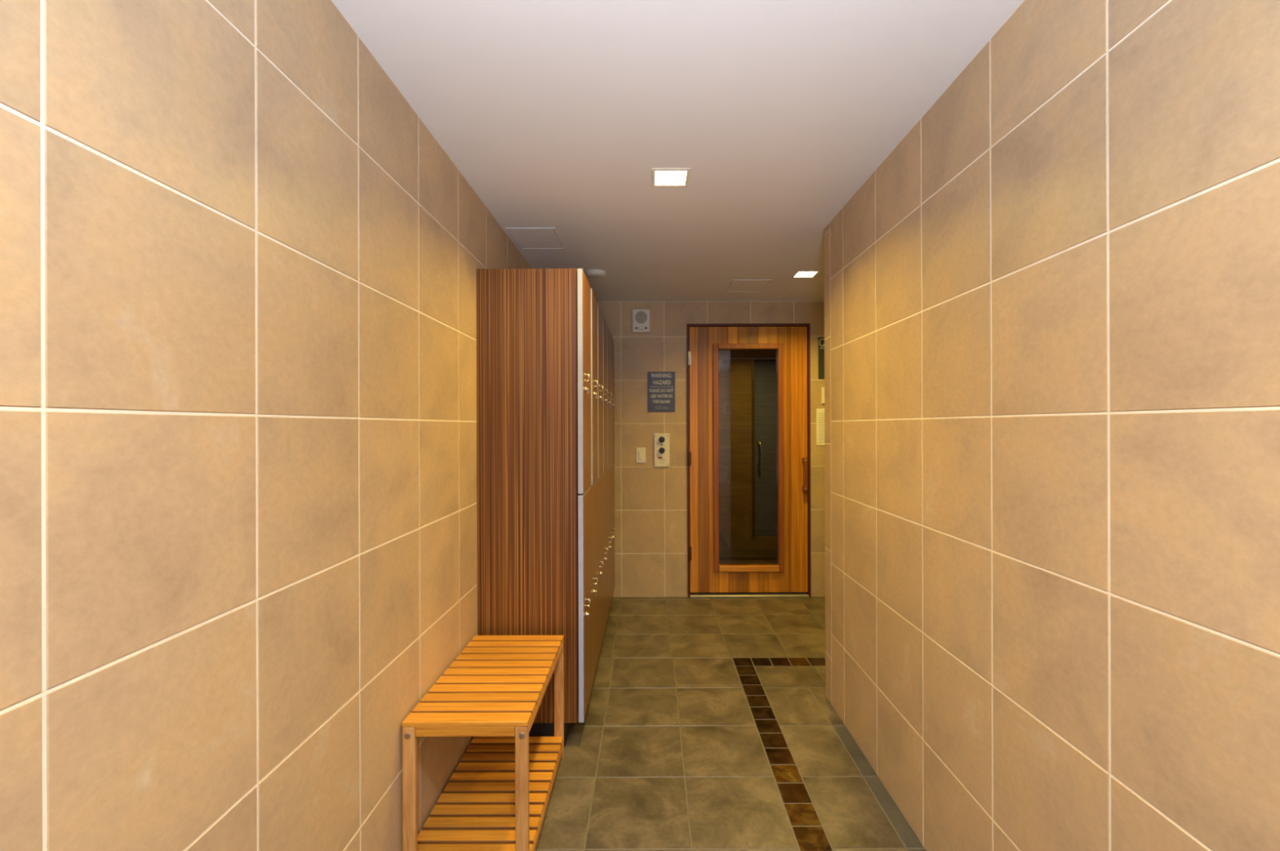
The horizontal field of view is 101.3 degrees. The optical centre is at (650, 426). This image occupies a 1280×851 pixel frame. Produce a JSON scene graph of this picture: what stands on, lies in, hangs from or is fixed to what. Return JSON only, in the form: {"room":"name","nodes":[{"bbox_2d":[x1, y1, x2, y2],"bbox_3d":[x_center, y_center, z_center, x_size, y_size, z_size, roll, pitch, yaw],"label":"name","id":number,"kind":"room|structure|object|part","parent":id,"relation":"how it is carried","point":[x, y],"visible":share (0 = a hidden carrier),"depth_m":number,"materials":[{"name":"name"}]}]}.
{"room":"changing room","nodes":[
{"label":"changing room","id":0,"kind":"room"},
{"bbox_2d":[0,0,532,850],"bbox_3d":[-0.765,0.177,1.240,0.120,2.250,5.720,0,0,0],"label":"wall","id":1,"kind":"structure","parent":0,"point":[238,264],"depth_m":0.87,"materials":[{"name":"tile"}]},
{"bbox_2d":[331,0,1024,302],"bbox_3d":[1.094,-0.993,1.190,3.806,0.080,5.820,0,0,0],"label":"ceiling","id":2,"kind":"structure","parent":0,"point":[558,114],"depth_m":1.58,"materials":[{"name":"paint"}]},
{"bbox_2d":[505,227,564,248],"bbox_3d":[-0.578,-0.946,2.654,0.235,0.004,0.293,0,0,0],"label":"access panel","id":3,"kind":"object","parent":2,"relation":"attached to","point":[526,237],"visible":1,"depth_m":2.64,"materials":[{"name":"paint"}]},
{"bbox_2d":[585,269,606,278],"bbox_3d":[-0.338,-0.936,3.240,0.132,0.026,0.132,0,0,0],"label":"smoke detector","id":4,"kind":"object","parent":2,"relation":"attached to","point":[593,273],"visible":1,"depth_m":3.20,"materials":[{"name":"white plastic"}]},
{"bbox_2d":[651,168,690,186],"bbox_3d":[0.075,-0.981,2.005,0.144,0.069,0.144,0,0,0],"label":"ceiling light","id":5,"kind":"object","parent":2,"relation":"attached to","point":[660,177],"visible":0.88,"depth_m":2.03,"materials":[{"name":"beige plastic"}]},
{"bbox_2d":[655,170,686,181],"bbox_3d":[0.075,-0.966,2.005,0.120,0.004,0.120,0,0,0],"label":"diffuser","id":6,"kind":"object","parent":5,"relation":"attached to","point":[660,175],"depth_m":2.02,"materials":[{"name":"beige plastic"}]},
{"bbox_2d":[725,279,771,292],"bbox_3d":[0.657,-0.950,3.560,0.254,0.004,0.300,0,0,0],"label":"access panel","id":7,"kind":"object","parent":2,"relation":"attached to","point":[735,286],"visible":1,"depth_m":3.56,"materials":[{"name":"paint"}]},
{"bbox_2d":[791,270,820,277],"bbox_3d":[0.969,-0.984,3.285,0.144,0.069,0.144,0,0,0],"label":"ceiling light","id":8,"kind":"object","parent":2,"relation":"attached to","point":[799,273],"visible":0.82,"depth_m":3.32,"materials":[{"name":"beige plastic"}]},
{"bbox_2d":[796,271,814,274],"bbox_3d":[0.969,-0.969,3.285,0.120,0.004,0.120,0,0,0],"label":"diffuser","id":9,"kind":"object","parent":8,"relation":"attached to","point":[797,273],"depth_m":3.32,"materials":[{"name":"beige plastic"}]},
{"bbox_2d":[597,301,825,596],"bbox_3d":[1.097,0.172,4.060,3.606,2.250,0.120,0,0,0],"label":"wall","id":10,"kind":"structure","parent":0,"point":[651,501],"depth_m":4.00,"materials":[{"name":"tile"}]},
{"bbox_2d":[635,447,645,462],"bbox_3d":[-0.075,0.220,3.993,0.072,0.116,0.014,0,0,0],"label":"light switch","id":11,"kind":"object","parent":10,"relation":"attached to","point":[640,451],"visible":1,"depth_m":3.99,"materials":[{"name":"white plastic"}]},
{"bbox_2d":[632,309,649,333],"bbox_3d":[-0.073,-0.798,3.974,0.134,0.174,0.052,0,0,0],"label":"fire alarm","id":12,"kind":"object","parent":10,"relation":"attached to","point":[641,317],"visible":1,"depth_m":3.96,"materials":[{"name":"white plastic"}]},
{"bbox_2d":[635,311,647,323],"bbox_3d":[-0.073,-0.822,3.962,0.092,0.092,0.006,0,0,0],"label":"grille","id":13,"kind":"object","parent":12,"relation":"attached to","point":[641,317],"depth_m":3.96,"materials":[{"name":"grey"}]},
{"bbox_2d":[647,371,675,411],"bbox_3d":[0.081,-0.263,3.996,0.208,0.306,0.008,0,0,0],"label":"warning sign","id":14,"kind":"object","parent":10,"relation":"attached to","point":[660,384],"visible":1,"depth_m":3.99,"materials":[{"name":"grey plastic"}]},
{"bbox_2d":[653,433,669,466],"bbox_3d":[0.084,0.181,3.982,0.116,0.254,0.036,0,0,0],"label":"control panel","id":15,"kind":"object","parent":10,"relation":"attached to","point":[661,441],"visible":1,"depth_m":3.99,"materials":[{"name":"white plastic"}]},
{"bbox_3d":[0.084,0.183,3.977,0.047,0.047,0.024,0,0,0],"label":"knob","id":16,"kind":"part","parent":15,"relation":"part of","materials":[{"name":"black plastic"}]},
{"bbox_3d":[0.084,0.101,3.977,0.047,0.047,0.024,0,0,0],"label":"knob","id":17,"kind":"part","parent":15,"relation":"part of","materials":[{"name":"black plastic"}]},
{"bbox_2d":[686,323,810,597],"bbox_3d":[0.746,0.259,4.037,0.936,2.078,0.167,0,0,0],"label":"door","id":18,"kind":"structure","parent":10,"relation":"in","point":[790,576],"depth_m":4.00,"materials":[{"name":"brown wood"}]},
{"bbox_3d":[0.743,0.238,4.002,0.535,1.733,0.036,0,0,0],"label":"glazing trim","id":19,"kind":"part","parent":18,"relation":"part of","materials":[{"name":"brown wood"}]},
{"bbox_3d":[0.746,1.082,3.998,0.455,0.045,0.044,0,0,0],"label":"glazing sill","id":20,"kind":"part","parent":18,"relation":"part of","materials":[{"name":"brown wood"}]},
{"bbox_3d":[0.743,0.236,4.023,0.455,1.648,0.006,0,0,0],"label":"glass pane","id":21,"kind":"part","parent":18,"relation":"part of","materials":[{"name":"clear glass"}]},
{"bbox_3d":[1.169,0.365,3.978,0.035,0.262,0.046,0,0,0],"label":"handle","id":22,"kind":"part","parent":18,"relation":"part of","materials":[{"name":"brown wood"}]},
{"bbox_2d":[816,408,824,444],"bbox_3d":[1.345,0.006,3.997,0.166,0.280,0.006,0,0,0],"label":"notice","id":23,"kind":"object","parent":10,"relation":"attached to","point":[820,411],"visible":0.35,"depth_m":4.00,"materials":[{"name":"paper"}]},
{"bbox_2d":[817,337,824,378],"bbox_3d":[1.358,-0.519,3.995,0.166,0.316,0.010,0,0,0],"label":"sign","id":24,"kind":"object","parent":10,"relation":"attached to","point":[820,340],"visible":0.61,"depth_m":3.99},
{"bbox_2d":[821,386,824,403],"bbox_3d":[1.344,-0.234,3.994,0.086,0.124,0.012,0,0,0],"label":"wall plate","id":25,"kind":"object","parent":10,"relation":"attached to","point":[822,388],"visible":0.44,"depth_m":3.99,"materials":[{"name":"plastic"}]},
{"bbox_2d":[535,528,926,850],"bbox_3d":[1.101,1.337,2.200,3.806,0.080,8.840,0,0,0],"label":"floor","id":26,"kind":"structure","parent":0,"point":[709,723],"depth_m":2.15,"materials":[{"name":"tile"}]},
{"bbox_2d":[402,635,564,850],"bbox_3d":[-0.520,1.064,1.773,0.352,0.475,0.615,0,0,0],"label":"slatted bench","id":27,"kind":"object","parent":26,"relation":"on","point":[497,796],"visible":1,"depth_m":1.66,"materials":[{"name":"brown wood"}]},
{"bbox_3d":[-0.678,1.072,1.477,0.036,0.460,0.018,0,0,0],"label":"leg","id":28,"kind":"part","parent":27,"relation":"part of","materials":[{"name":"brown wood"}]},
{"bbox_3d":[-0.520,0.834,1.773,0.352,0.014,0.610,0,0,0],"label":"seat","id":29,"kind":"part","parent":27,"relation":"part of","materials":[{"name":"brown wood"}]},
{"bbox_2d":[417,736,563,850],"bbox_3d":[-0.519,1.222,1.773,0.350,0.013,0.572,0,0,0],"label":"shelf","id":30,"kind":"object","parent":27,"relation":"attached to","point":[475,810],"depth_m":1.72,"materials":[{"name":"brown wood"}]},
{"bbox_3d":[-0.362,1.071,1.477,0.036,0.460,0.018,0,0,0],"label":"leg","id":31,"kind":"part","parent":27,"relation":"part of","materials":[{"name":"brown wood"}]},
{"bbox_3d":[-0.353,0.854,1.773,0.018,0.028,0.572,0,0,0],"label":"rail","id":32,"kind":"part","parent":27,"relation":"part of","materials":[{"name":"brown wood"}]},
{"bbox_3d":[-0.352,1.245,1.773,0.018,0.032,0.572,0,0,0],"label":"shelf rail","id":33,"kind":"part","parent":27,"relation":"part of","materials":[{"name":"brown wood"}]},
{"bbox_3d":[-0.362,1.071,2.069,0.036,0.460,0.018,0,0,0],"label":"leg","id":34,"kind":"part","parent":27,"relation":"part of","materials":[{"name":"brown wood"}]},
{"bbox_2d":[476,268,592,746],"bbox_3d":[-0.478,0.331,2.281,0.449,1.941,0.304,0,0,0],"label":"locker","id":35,"kind":"object","parent":26,"relation":"on","point":[534,325],"visible":0.98,"depth_m":2.13,"materials":[{"name":"laminate"}]},
{"bbox_3d":[-0.287,-0.183,2.282,0.022,0.914,0.300,0,0,0],"label":"door","id":36,"kind":"part","parent":35,"relation":"part of","materials":[{"name":"laminate"}]},
{"bbox_3d":[-0.284,0.742,2.282,0.022,0.922,0.300,0,0,0],"label":"door","id":37,"kind":"part","parent":35,"relation":"part of","materials":[{"name":"laminate"}]},
{"bbox_3d":[-0.266,-0.202,2.193,0.020,0.042,0.016,0,0,0],"label":"handle","id":38,"kind":"part","parent":35,"relation":"part of","materials":[{"name":"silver metal"}]},
{"bbox_3d":[-0.263,0.737,2.193,0.020,0.042,0.016,0,0,0],"label":"handle","id":39,"kind":"part","parent":35,"relation":"part of","materials":[{"name":"silver metal"}]},
{"bbox_2d":[590,288,598,683],"bbox_3d":[-0.477,0.331,2.585,0.452,1.941,0.304,0,0,0],"label":"locker","id":40,"kind":"object","parent":26,"relation":"on","point":[594,397],"visible":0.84,"depth_m":2.55,"materials":[{"name":"laminate"}]},
{"bbox_3d":[-0.284,0.742,2.586,0.022,0.922,0.300,0,0,0],"label":"door","id":41,"kind":"part","parent":40,"relation":"part of","materials":[{"name":"laminate"}]},
{"bbox_3d":[-0.284,-0.183,2.586,0.022,0.914,0.300,0,0,-1],"label":"door","id":42,"kind":"part","parent":40,"relation":"part of","materials":[{"name":"laminate"}]},
{"bbox_2d":[597,303,604,656],"bbox_3d":[-0.478,0.331,2.890,0.451,1.941,0.304,0,0,0],"label":"locker","id":43,"kind":"object","parent":26,"relation":"on","point":[600,317],"visible":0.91,"depth_m":2.86,"materials":[{"name":"laminate"}]},
{"bbox_3d":[-0.285,-0.183,2.891,0.022,0.914,0.300,0,0,0],"label":"door","id":44,"kind":"part","parent":43,"relation":"part of","materials":[{"name":"laminate"}]},
{"bbox_3d":[-0.284,0.742,2.891,0.022,0.922,0.300,0,0,0],"label":"door","id":45,"kind":"part","parent":43,"relation":"part of","materials":[{"name":"laminate"}]},
{"bbox_2d":[603,316,608,631],"bbox_3d":[-0.478,0.331,3.194,0.451,1.941,0.304,0,0,0],"label":"locker","id":46,"kind":"object","parent":26,"relation":"on","point":[605,326],"visible":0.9,"depth_m":3.17,"materials":[{"name":"laminate"}]},
{"bbox_3d":[-0.284,0.742,3.195,0.022,0.922,0.300,0,0,0],"label":"door","id":47,"kind":"part","parent":46,"relation":"part of","materials":[{"name":"laminate"}]},
{"bbox_3d":[-0.285,-0.183,3.195,0.022,0.914,0.300,0,0,0],"label":"door","id":48,"kind":"part","parent":46,"relation":"part of","materials":[{"name":"laminate"}]},
{"bbox_2d":[607,325,612,613],"bbox_3d":[-0.478,0.331,3.499,0.450,1.941,0.304,0,0,0],"label":"locker","id":49,"kind":"object","parent":26,"relation":"on","point":[609,353],"visible":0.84,"depth_m":3.47,"materials":[{"name":"laminate"}]},
{"bbox_3d":[-0.284,0.742,3.500,0.022,0.922,0.300,0,0,0],"label":"door","id":50,"kind":"part","parent":49,"relation":"part of","materials":[{"name":"laminate"}]},
{"bbox_3d":[-0.285,-0.183,3.500,0.022,0.914,0.300,0,0,0],"label":"door","id":51,"kind":"part","parent":49,"relation":"part of","materials":[{"name":"laminate"}]},
{"bbox_2d":[610,333,615,598],"bbox_3d":[-0.478,0.331,3.803,0.450,1.941,0.304,0,0,0],"label":"locker","id":52,"kind":"object","parent":26,"relation":"on","point":[613,531],"visible":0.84,"depth_m":3.77,"materials":[{"name":"laminate"}]},
{"bbox_3d":[-0.286,-0.183,3.804,0.022,0.914,0.300,0,0,0],"label":"door","id":53,"kind":"part","parent":52,"relation":"part of","materials":[{"name":"laminate"}]},
{"bbox_3d":[-0.284,0.742,3.804,0.022,0.922,0.300,0,0,0],"label":"door","id":54,"kind":"part","parent":52,"relation":"part of","materials":[{"name":"laminate"}]},
{"bbox_2d":[718,478,751,537],"bbox_3d":[0.323,0.979,6.335,1.680,0.640,0.510,0,0,0],"label":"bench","id":55,"kind":"object","parent":26,"relation":"on","point":[732,486],"visible":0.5,"depth_m":6.08,"materials":[{"name":"brown wood"}]},
{"bbox_2d":[718,464,728,482],"bbox_3d":[0.842,0.555,6.200,0.156,0.204,0.156,0,0,0],"label":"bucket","id":56,"kind":"object","parent":55,"relation":"on","point":[722,473],"visible":0.77,"depth_m":6.14,"materials":[{"name":"brown wood"}]},
{"bbox_3d":[0.322,0.679,6.345,1.680,0.040,0.490,0,0,0],"label":"seat","id":57,"kind":"part","parent":55,"relation":"part of","materials":[{"name":"brown wood"}]},
{"bbox_3d":[1.113,0.997,6.130,0.060,0.600,0.060,0,0,0],"label":"leg","id":58,"kind":"part","parent":55,"relation":"part of","materials":[{"name":"brown wood"}]},
{"bbox_2d":[718,349,776,358],"bbox_3d":[0.647,-0.867,5.368,2.400,0.030,2.496,0,0,0],"label":"ceiling","id":59,"kind":"structure","parent":0,"point":[735,353],"depth_m":6.20,"materials":[{"name":"brown wood"}]},
{"bbox_2d":[718,358,777,528],"bbox_3d":[0.651,0.224,6.635,2.400,2.149,0.030,0,0,0],"label":"wall","id":60,"kind":"structure","parent":0,"point":[748,455],"depth_m":6.62,"materials":[{"name":"brown wood"}]},
{"bbox_2d":[722,403,737,413],"bbox_3d":[0.994,-0.223,6.604,0.180,0.130,0.033,0,0,0],"label":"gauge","id":61,"kind":"object","parent":60,"relation":"attached to","point":[727,408],"visible":1,"depth_m":6.59,"materials":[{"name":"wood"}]},
{"bbox_2d":[823,0,1279,850],"bbox_3d":[1.869,0.169,0.455,2.063,2.250,4.150,0,0,0],"label":"wall","id":62,"kind":"structure","parent":0,"point":[1052,307],"depth_m":1.05,"materials":[{"name":"tile"}]}
]}

